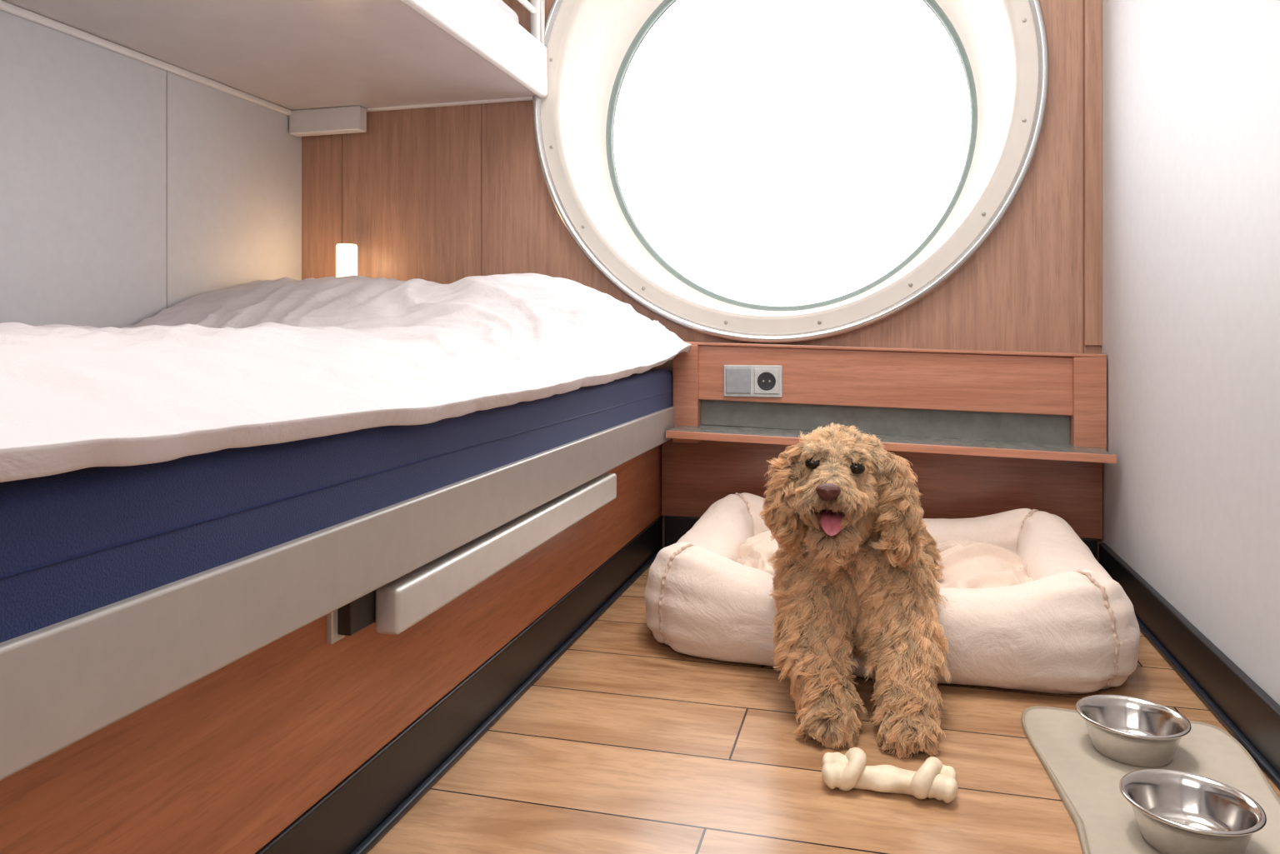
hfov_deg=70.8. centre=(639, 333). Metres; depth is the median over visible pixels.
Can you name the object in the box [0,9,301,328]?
wall
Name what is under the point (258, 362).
duvet
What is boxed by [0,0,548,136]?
bunk
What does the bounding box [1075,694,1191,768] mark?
steel bowl
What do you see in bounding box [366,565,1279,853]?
floor
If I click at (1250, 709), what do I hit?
baseboard
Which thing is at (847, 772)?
bone
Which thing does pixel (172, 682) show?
bed
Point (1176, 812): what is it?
steel bowl
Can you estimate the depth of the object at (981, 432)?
2.24 m
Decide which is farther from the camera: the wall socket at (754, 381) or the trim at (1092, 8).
the wall socket at (754, 381)
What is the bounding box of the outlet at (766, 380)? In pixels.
[754,368,779,394]
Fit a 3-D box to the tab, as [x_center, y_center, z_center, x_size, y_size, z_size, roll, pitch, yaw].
[-0.332,0.306,0.981,0.010,0.057,0.025,0,0,15]
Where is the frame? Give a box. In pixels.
[532,0,1049,343]
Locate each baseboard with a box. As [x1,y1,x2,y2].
[664,515,1097,560]
[1099,543,1279,774]
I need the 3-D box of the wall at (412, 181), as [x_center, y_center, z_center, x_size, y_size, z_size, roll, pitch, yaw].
[0.048,-0.560,2.496,2.233,2.300,0.050,0,0,15]
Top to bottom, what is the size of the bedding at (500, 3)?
0.080 m
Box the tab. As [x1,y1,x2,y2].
[326,609,344,644]
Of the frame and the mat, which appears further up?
the frame
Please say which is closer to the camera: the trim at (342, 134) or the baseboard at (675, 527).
the baseboard at (675, 527)
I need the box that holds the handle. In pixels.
[375,473,616,634]
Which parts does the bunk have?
guard post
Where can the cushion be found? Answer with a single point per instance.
(972, 559)
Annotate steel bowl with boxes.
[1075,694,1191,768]
[1119,769,1266,853]
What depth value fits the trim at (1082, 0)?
2.19 m
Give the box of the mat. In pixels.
[1021,705,1279,853]
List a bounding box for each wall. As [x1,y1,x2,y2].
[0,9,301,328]
[301,0,1101,563]
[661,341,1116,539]
[1101,0,1279,704]
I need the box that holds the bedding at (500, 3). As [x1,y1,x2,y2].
[491,0,519,23]
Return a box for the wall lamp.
[335,243,357,276]
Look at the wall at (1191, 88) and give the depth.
1.54 m
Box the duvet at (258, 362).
[0,273,691,482]
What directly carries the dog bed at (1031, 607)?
on the floor
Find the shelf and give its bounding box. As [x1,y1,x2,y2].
[667,425,1114,454]
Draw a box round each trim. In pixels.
[166,70,167,308]
[341,134,342,243]
[480,104,481,275]
[1082,0,1084,353]
[1084,0,1102,345]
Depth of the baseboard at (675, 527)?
2.42 m
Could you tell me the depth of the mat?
1.20 m
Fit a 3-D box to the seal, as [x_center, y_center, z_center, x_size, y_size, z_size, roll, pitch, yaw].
[0.378,-0.627,2.471,1.325,1.355,0.170,0,0,15]
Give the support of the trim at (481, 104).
attached to the wall at (412, 181)
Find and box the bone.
[821,747,958,803]
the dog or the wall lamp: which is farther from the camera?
the wall lamp
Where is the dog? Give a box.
[757,422,950,759]
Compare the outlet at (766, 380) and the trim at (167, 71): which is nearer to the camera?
the trim at (167, 71)
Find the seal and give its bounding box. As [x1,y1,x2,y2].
[612,0,970,304]
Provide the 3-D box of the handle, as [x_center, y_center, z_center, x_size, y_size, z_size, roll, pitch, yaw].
[-0.174,0.314,1.433,0.032,0.053,0.870,0,0,15]
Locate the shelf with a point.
(942, 439)
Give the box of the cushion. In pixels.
[736,530,1032,589]
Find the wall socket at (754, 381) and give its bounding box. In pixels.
[724,365,782,397]
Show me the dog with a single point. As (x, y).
(857, 565)
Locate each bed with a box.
[0,369,674,853]
[644,492,1139,694]
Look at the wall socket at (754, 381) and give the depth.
2.34 m

